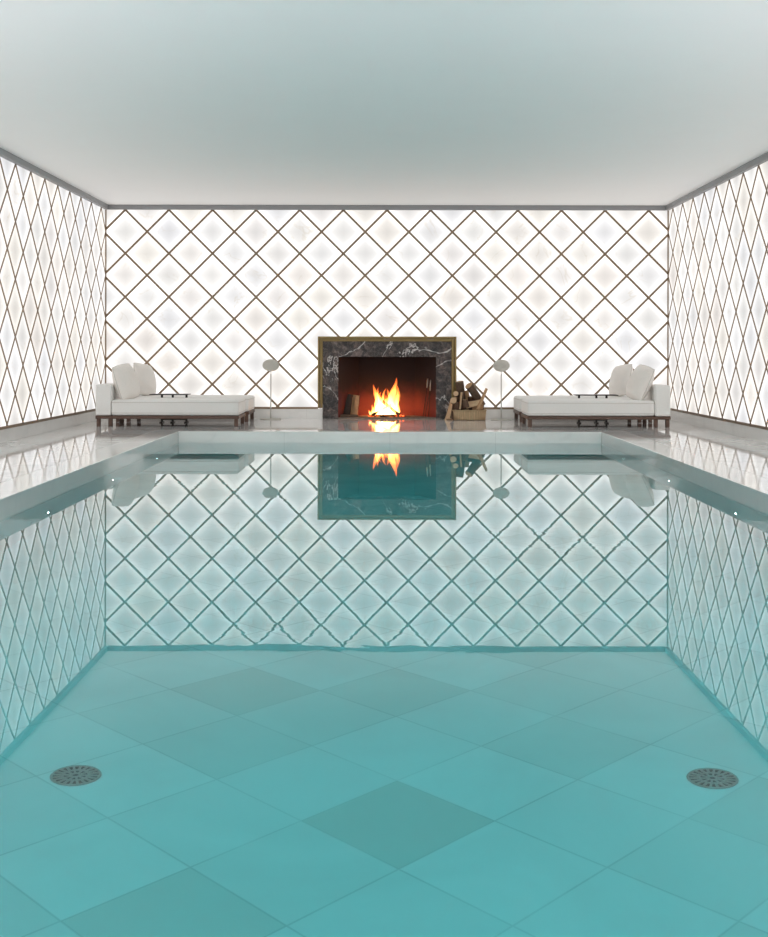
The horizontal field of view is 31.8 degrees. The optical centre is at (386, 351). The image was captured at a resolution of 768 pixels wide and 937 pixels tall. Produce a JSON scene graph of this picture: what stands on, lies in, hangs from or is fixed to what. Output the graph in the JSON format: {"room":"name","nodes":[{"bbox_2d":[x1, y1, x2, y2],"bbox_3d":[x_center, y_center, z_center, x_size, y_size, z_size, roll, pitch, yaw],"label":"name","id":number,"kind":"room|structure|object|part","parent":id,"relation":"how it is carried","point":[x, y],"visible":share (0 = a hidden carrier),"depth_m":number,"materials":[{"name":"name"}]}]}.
{"room":"indoor swimming pool","nodes":[
{"label":"indoor swimming pool","id":0,"kind":"room"},
{"bbox_2d":[0,157,105,426],"bbox_3d":[-4.259,-0.594,8.595,0.259,3.135,22.890,0,0,0],"label":"wall","id":1,"kind":"structure","parent":0,"point":[53,274],"depth_m":16.43,"materials":[{"name":"white tile"}]},
{"bbox_2d":[0,408,95,429],"bbox_3d":[-4.131,0.818,8.595,0.020,0.030,22.390,0,0,0],"label":"trim","id":2,"kind":"structure","parent":1,"relation":"attached to","point":[90,410],"depth_m":16.25,"materials":[{"name":"brown wood"}]},
{"bbox_2d":[0,411,96,442],"bbox_3d":[-4.149,0.903,8.610,0.045,0.141,22.420,0,0,0],"label":"baseboard","id":3,"kind":"structure","parent":1,"relation":"attached to","point":[14,433],"depth_m":16.23,"materials":[{"name":"stone"}]},
{"bbox_2d":[0,148,107,208],"bbox_3d":[-4.127,-2.127,8.570,0.080,0.070,22.340,0,0,0],"label":"trim","id":4,"kind":"structure","parent":1,"relation":"attached to","point":[4,154],"depth_m":16.32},
{"bbox_2d":[0,0,767,204],"bbox_3d":[0.004,-2.255,8.595,8.780,0.200,22.890,0,0,0],"label":"ceiling","id":5,"kind":"structure","parent":0,"point":[122,102],"depth_m":11.44,"materials":[{"name":"white paint"}]},
{"bbox_2d":[0,418,767,482],"bbox_3d":[-0.002,1.105,8.970,8.780,0.250,23.640,0,0,0],"label":"floor","id":6,"kind":"structure","parent":0,"point":[26,455],"depth_m":16.29,"materials":[{"name":"stone"}]},
{"bbox_2d":[149,394,189,422],"bbox_3d":[-2.996,0.777,18.625,0.530,0.396,0.300,0,0,0],"label":"side table","id":7,"kind":"object","parent":6,"relation":"on","point":[186,395],"visible":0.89,"depth_m":18.61,"materials":[{"name":"black metal"}]},
{"bbox_2d":[95,383,245,426],"bbox_3d":[-2.872,0.699,18.025,1.878,0.553,0.857,0,0,0],"label":"daybed","id":8,"kind":"object","parent":6,"relation":"on","point":[109,405],"visible":0.91,"depth_m":17.60,"materials":[{"name":"white fabric"}]},
{"bbox_3d":[-3.708,0.627,18.025,0.205,0.412,0.850,0,0,0],"label":"backrest","id":9,"kind":"part","parent":8,"relation":"part of","materials":[{"name":"white fabric"}]},
{"bbox_3d":[-3.622,0.924,17.640,0.050,0.101,0.050,0,0,0],"label":"leg","id":10,"kind":"part","parent":8,"relation":"part of","materials":[{"name":"brown wood"}]},
{"bbox_2d":[112,363,139,398],"bbox_3d":[-3.477,0.399,17.930,0.272,0.493,0.499,0,0,14],"label":"cushion","id":11,"kind":"object","parent":8,"relation":"on","point":[125,380],"visible":0.98,"depth_m":17.78,"materials":[{"name":"grey fabric"}]},
{"bbox_3d":[-2.874,0.855,18.025,1.875,0.042,0.850,0,0,0],"label":"frame","id":12,"kind":"part","parent":8,"relation":"part of","materials":[{"name":"brown wood"}]},
{"bbox_3d":[-2.771,0.727,18.025,1.670,0.215,0.850,0,0,0],"label":"mattress","id":13,"kind":"part","parent":8,"relation":"part of","materials":[{"name":"white fabric"}]},
{"bbox_3d":[-1.974,0.926,17.640,0.050,0.101,0.050,0,0,0],"label":"leg","id":14,"kind":"part","parent":8,"relation":"part of","materials":[{"name":"brown wood"}]},
{"bbox_2d":[116,395,254,421],"bbox_3d":[-2.862,0.699,19.225,1.878,0.553,0.857,0,0,0],"label":"daybed","id":15,"kind":"object","parent":6,"relation":"on","point":[250,399],"visible":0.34,"depth_m":18.88,"materials":[{"name":"white fabric"}]},
{"bbox_2d":[133,363,155,395],"bbox_3d":[-3.451,0.397,19.160,0.252,0.488,0.500,0,0,21],"label":"cushion","id":16,"kind":"object","parent":15,"relation":"on","point":[145,374],"visible":0.77,"depth_m":19.04,"materials":[{"name":"grey fabric"}]},
{"bbox_3d":[-2.761,0.727,19.225,1.670,0.215,0.850,0,0,0],"label":"mattress","id":17,"kind":"part","parent":15,"relation":"part of","materials":[{"name":"white fabric"}]},
{"bbox_3d":[-2.864,0.855,19.225,1.875,0.042,0.850,0,0,0],"label":"frame","id":18,"kind":"part","parent":15,"relation":"part of","materials":[{"name":"brown wood"}]},
{"bbox_2d":[260,359,280,419],"bbox_3d":[-1.681,0.541,19.510,0.304,0.873,0.304,0,0,0],"label":"floor lamp","id":19,"kind":"object","parent":6,"relation":"on","point":[270,364],"visible":1,"depth_m":19.48,"materials":[{"name":"metal"}]},
{"bbox_2d":[318,336,456,418],"bbox_3d":[0.004,0.377,20.069,2.034,1.207,0.682,0,0,0],"label":"fireplace","id":20,"kind":"object","parent":6,"relation":"on","point":[395,371],"visible":0.86,"depth_m":19.78,"materials":[{"name":"black stone"}]},
{"bbox_2d":[343,394,352,413],"bbox_3d":[-0.577,0.792,19.846,0.164,0.351,0.076,0,0,7],"label":"log","id":21,"kind":"object","parent":20,"relation":"on","point":[347,410],"visible":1,"depth_m":19.82,"materials":[{"name":"brown wood"}]},
{"bbox_2d":[340,414,357,416],"bbox_3d":[-0.551,0.936,19.777,0.260,0.038,0.034,0,0,0],"label":"log","id":22,"kind":"object","parent":20,"relation":"on","point":[341,415],"visible":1,"depth_m":19.77,"materials":[{"name":"brown wood"}]},
{"bbox_2d":[350,395,359,414],"bbox_3d":[-0.482,0.802,19.981,0.167,0.333,0.080,0,0,3],"label":"log","id":23,"kind":"object","parent":20,"relation":"on","point":[356,399],"visible":0.94,"depth_m":19.95,"materials":[{"name":"brown wood"}]},
{"bbox_2d":[368,414,405,416],"bbox_3d":[0.009,0.941,19.974,0.567,0.043,0.273,0,0,0],"label":"embers","id":24,"kind":"object","parent":20,"relation":"in","point":[382,414],"visible":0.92,"depth_m":19.90,"materials":[{"name":"brown"}]},
{"bbox_2d":[372,404,391,415],"bbox_3d":[-0.078,0.862,19.966,0.312,0.186,0.048,0,0,-16],"label":"log","id":25,"kind":"object","parent":24,"relation":"on","point":[385,407],"visible":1,"depth_m":19.94,"materials":[{"name":"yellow wood"}]},
{"bbox_2d":[382,400,399,415],"bbox_3d":[0.058,0.830,19.950,0.287,0.239,0.033,0,0,15],"label":"log","id":26,"kind":"object","parent":20,"relation":"in","point":[386,404],"visible":1,"depth_m":19.94,"materials":[{"name":"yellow wood"}]},
{"bbox_2d":[423,378,427,415],"bbox_3d":[0.573,0.675,19.894,0.025,0.569,0.115,0,0,42],"label":"fireplace poker","id":27,"kind":"object","parent":20,"relation":"on","point":[427,378],"visible":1,"depth_m":19.91,"materials":[{"name":"black metal"}]},
{"bbox_2d":[425,380,430,416],"bbox_3d":[0.611,0.685,19.849,0.097,0.548,0.027,0,0,-22],"label":"tongs","id":28,"kind":"object","parent":20,"relation":"on","point":[430,380],"visible":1,"depth_m":19.85,"materials":[{"name":"black metal"}]},
{"bbox_2d":[445,402,454,419],"bbox_3d":[0.932,0.840,19.433,0.160,0.311,0.173,0,0,-29],"label":"log","id":29,"kind":"object","parent":6,"relation":"on","point":[449,416],"visible":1,"depth_m":19.42,"materials":[{"name":"brown wood"}]},
{"bbox_2d":[452,409,486,419],"bbox_3d":[1.189,0.906,19.480,0.512,0.146,0.392,0,0,0],"label":"basket","id":30,"kind":"object","parent":6,"relation":"on","point":[466,414],"visible":0.94,"depth_m":19.31,"materials":[{"name":"wicker"}]},
{"bbox_2d":[454,402,458,409],"bbox_3d":[0.997,0.777,19.381,0.083,0.123,0.048,0,0,41],"label":"log","id":31,"kind":"object","parent":30,"relation":"in","point":[456,405],"visible":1,"depth_m":19.36,"materials":[{"name":"brown wood"}]},
{"bbox_2d":[450,397,457,403],"bbox_3d":[0.967,0.714,19.476,0.108,0.125,0.262,0,0,8],"label":"log","id":32,"kind":"object","parent":31,"relation":"on","point":[453,400],"visible":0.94,"depth_m":19.35,"materials":[{"name":"brown wood"}]},
{"bbox_2d":[459,392,463,409],"bbox_3d":[1.065,0.704,19.369,0.063,0.250,0.098,0,0,-43],"label":"log","id":33,"kind":"object","parent":30,"relation":"in","point":[461,393],"visible":1,"depth_m":19.34,"materials":[{"name":"brown wood"}]},
{"bbox_2d":[463,399,468,407],"bbox_3d":[1.126,0.740,19.340,0.094,0.121,0.078,0,0,40],"label":"log","id":34,"kind":"object","parent":30,"relation":"in","point":[465,402],"visible":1,"depth_m":19.32,"materials":[{"name":"brown wood"}]},
{"bbox_2d":[465,390,468,399],"bbox_3d":[1.163,0.687,19.621,0.124,0.259,0.071,0,0,-9],"label":"log","id":35,"kind":"object","parent":30,"relation":"in","point":[466,391],"visible":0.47,"depth_m":19.60,"materials":[{"name":"brown wood"}]},
{"bbox_2d":[476,388,487,409],"bbox_3d":[1.373,0.680,19.380,0.186,0.325,0.066,0,0,-15],"label":"log","id":36,"kind":"object","parent":30,"relation":"in","point":[486,389],"visible":1,"depth_m":19.37,"materials":[{"name":"brown wood"}]},
{"bbox_3d":[1.188,0.907,19.411,0.360,0.102,0.071,0,0,2],"label":"log","id":37,"kind":"object","parent":30,"relation":"in","visible":0},
{"bbox_2d":[468,400,481,407],"bbox_3d":[1.253,0.749,19.401,0.247,0.130,0.058,0,0,-3],"label":"log","id":38,"kind":"object","parent":37,"relation":"on","point":[471,403],"visible":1,"depth_m":19.38,"materials":[{"name":"brown wood"}]},
{"bbox_3d":[1.188,0.908,19.539,0.360,0.101,0.088,0,0,2],"label":"log","id":39,"kind":"object","parent":30,"relation":"in","visible":0},
{"bbox_2d":[455,381,466,409],"bbox_3d":[1.073,0.630,19.517,0.124,0.426,0.179,0,0,41],"label":"log","id":40,"kind":"object","parent":39,"relation":"on","point":[459,384],"visible":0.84,"depth_m":19.47,"materials":[{"name":"brown wood"}]},
{"bbox_2d":[468,396,473,409],"bbox_3d":[1.220,0.742,19.544,0.102,0.202,0.105,0,0,30],"label":"log","id":41,"kind":"object","parent":39,"relation":"on","point":[470,398],"visible":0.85,"depth_m":19.51,"materials":[{"name":"brown wood"}]},
{"bbox_3d":[1.315,0.814,19.477,0.152,0.094,0.096,-4,0,8],"label":"log","id":42,"kind":"object","parent":39,"relation":"on","visible":0},
{"bbox_2d":[465,383,483,403],"bbox_3d":[1.271,0.613,19.447,0.125,0.346,0.341,0,0,42],"label":"log","id":43,"kind":"object","parent":42,"relation":"on","point":[470,387],"visible":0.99,"depth_m":19.38,"materials":[{"name":"brown wood"}]},
{"bbox_2d":[491,360,511,419],"bbox_3d":[1.659,0.546,19.510,0.304,0.873,0.304,0,0,0],"label":"floor lamp","id":44,"kind":"object","parent":6,"relation":"on","point":[501,366],"visible":1,"depth_m":19.48,"materials":[{"name":"metal"}]},
{"bbox_2d":[513,395,651,422],"bbox_3d":[2.785,0.708,19.225,1.878,0.553,0.857,0,0,0],"label":"daybed","id":45,"kind":"object","parent":6,"relation":"on","point":[517,399],"visible":0.2,"depth_m":19.02,"materials":[{"name":"white fabric"}]},
{"bbox_3d":[2.684,0.735,19.225,1.670,0.216,0.850,0,0,0],"label":"mattress","id":46,"kind":"part","parent":45,"relation":"part of","materials":[{"name":"white fabric"}]},
{"bbox_2d":[609,364,632,396],"bbox_3d":[3.329,0.407,19.150,0.264,0.481,0.503,0,0,-19],"label":"cushion","id":47,"kind":"object","parent":45,"relation":"on","point":[620,375],"visible":0.71,"depth_m":19.01,"materials":[{"name":"grey fabric"}]},
{"bbox_2d":[573,394,617,423],"bbox_3d":[2.889,0.786,18.625,0.580,0.396,0.300,0,0,0],"label":"side table","id":48,"kind":"object","parent":6,"relation":"on","point":[578,395],"visible":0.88,"depth_m":18.61,"materials":[{"name":"black metal"}]},
{"bbox_2d":[521,384,670,426],"bbox_3d":[2.775,0.708,18.025,1.878,0.553,0.857,0,0,0],"label":"daybed","id":49,"kind":"object","parent":6,"relation":"on","point":[655,406],"visible":0.95,"depth_m":17.60,"materials":[{"name":"white fabric"}]},
{"bbox_3d":[2.674,0.735,18.025,1.670,0.216,0.850,0,0,0],"label":"mattress","id":50,"kind":"part","parent":49,"relation":"part of","materials":[{"name":"white fabric"}]},
{"bbox_3d":[2.776,0.863,18.025,1.875,0.042,0.850,0,0,0],"label":"frame","id":51,"kind":"part","parent":49,"relation":"part of","materials":[{"name":"brown wood"}]},
{"bbox_2d":[626,364,654,399],"bbox_3d":[3.376,0.409,17.930,0.294,0.488,0.522,0,0,-16],"label":"cushion","id":52,"kind":"object","parent":49,"relation":"on","point":[641,379],"visible":1,"depth_m":17.76,"materials":[{"name":"grey fabric"}]},
{"bbox_3d":[3.523,0.935,17.640,0.050,0.101,0.050,0,0,0],"label":"leg","id":53,"kind":"part","parent":49,"relation":"part of","materials":[{"name":"brown wood"}]},
{"bbox_3d":[3.611,0.639,18.025,0.205,0.412,0.850,0,0,0],"label":"backrest","id":54,"kind":"part","parent":49,"relation":"part of","materials":[{"name":"white fabric"}]},
{"bbox_3d":[3.676,0.935,17.640,0.050,0.101,0.050,0,0,0],"label":"leg","id":55,"kind":"part","parent":49,"relation":"part of","materials":[{"name":"brown wood"}]},
{"bbox_2d":[105,209,668,408],"bbox_3d":[0.001,-0.588,20.281,8.780,3.135,1.018,0,0,0],"label":"wall","id":56,"kind":"structure","parent":0,"point":[200,298],"depth_m":19.79,"materials":[{"name":"white tile"}]},
{"bbox_2d":[248,409,519,418],"bbox_3d":[-0.001,0.909,19.797,8.280,0.141,0.045,0,0,0],"label":"baseboard","id":57,"kind":"structure","parent":56,"relation":"attached to","point":[259,413],"depth_m":19.77,"materials":[{"name":"stone"}]},
{"bbox_2d":[254,407,513,408],"bbox_3d":[-0.001,0.824,19.780,8.280,0.030,0.020,0,0,0],"label":"trim","id":58,"kind":"structure","parent":56,"relation":"attached to","point":[254,407],"depth_m":19.77,"materials":[{"name":"brown metal"}]},
{"bbox_2d":[108,205,665,210],"bbox_3d":[0.003,-2.120,19.780,8.180,0.070,0.080,0,0,0],"label":"trim","id":59,"kind":"structure","parent":56,"relation":"attached to","point":[110,207],"depth_m":19.74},
{"bbox_2d":[668,161,767,426],"bbox_3d":[4.261,-0.581,8.595,0.259,3.135,22.890,0,0,0],"label":"wall","id":60,"kind":"structure","parent":0,"point":[718,272],"depth_m":16.60,"materials":[{"name":"white tile"}]},
{"bbox_2d":[666,152,767,209],"bbox_3d":[4.133,-2.114,8.570,0.080,0.070,22.340,0,0,0],"label":"trim","id":61,"kind":"structure","parent":60,"relation":"attached to","point":[763,158],"depth_m":16.50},
{"bbox_2d":[670,410,767,442],"bbox_3d":[4.146,0.916,8.610,0.045,0.141,22.420,0,0,0],"label":"baseboard","id":62,"kind":"structure","parent":60,"relation":"attached to","point":[744,431],"depth_m":16.53,"materials":[{"name":"stone"}]},
{"bbox_2d":[670,408,767,429],"bbox_3d":[4.129,0.831,8.595,0.020,0.030,22.390,0,0,0],"label":"trim","id":63,"kind":"structure","parent":60,"relation":"attached to","point":[672,409],"depth_m":16.51,"materials":[{"name":"brown wood"}]},
{"bbox_3d":[0.036,2.518,8.725,5.200,0.100,15.650,0,0,0],"label":"floor","id":64,"kind":"structure","parent":0,"visible":0},
{"bbox_2d":[0,443,767,936],"bbox_3d":[0.037,1.803,8.725,5.240,1.370,15.690,0,0,0],"label":"pool water","id":65,"kind":"object","parent":64,"relation":"on","point":[247,689],"visible":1,"depth_m":4.40,"materials":[{"name":"teal liquid"}]},
{"bbox_3d":[0.037,1.899,8.725,5.600,1.338,16.050,0,0,0],"label":"wall","id":66,"kind":"structure","parent":0,"visible":0},
{"bbox_2d":[0,430,767,519],"bbox_3d":[0.038,1.105,8.725,5.834,0.250,16.284,0,0,0],"label":"pool coping","id":67,"kind":"object","parent":66,"relation":"on","point":[18,494],"visible":0.66,"depth_m":14.01,"materials":[{"name":"stone"}]}
]}

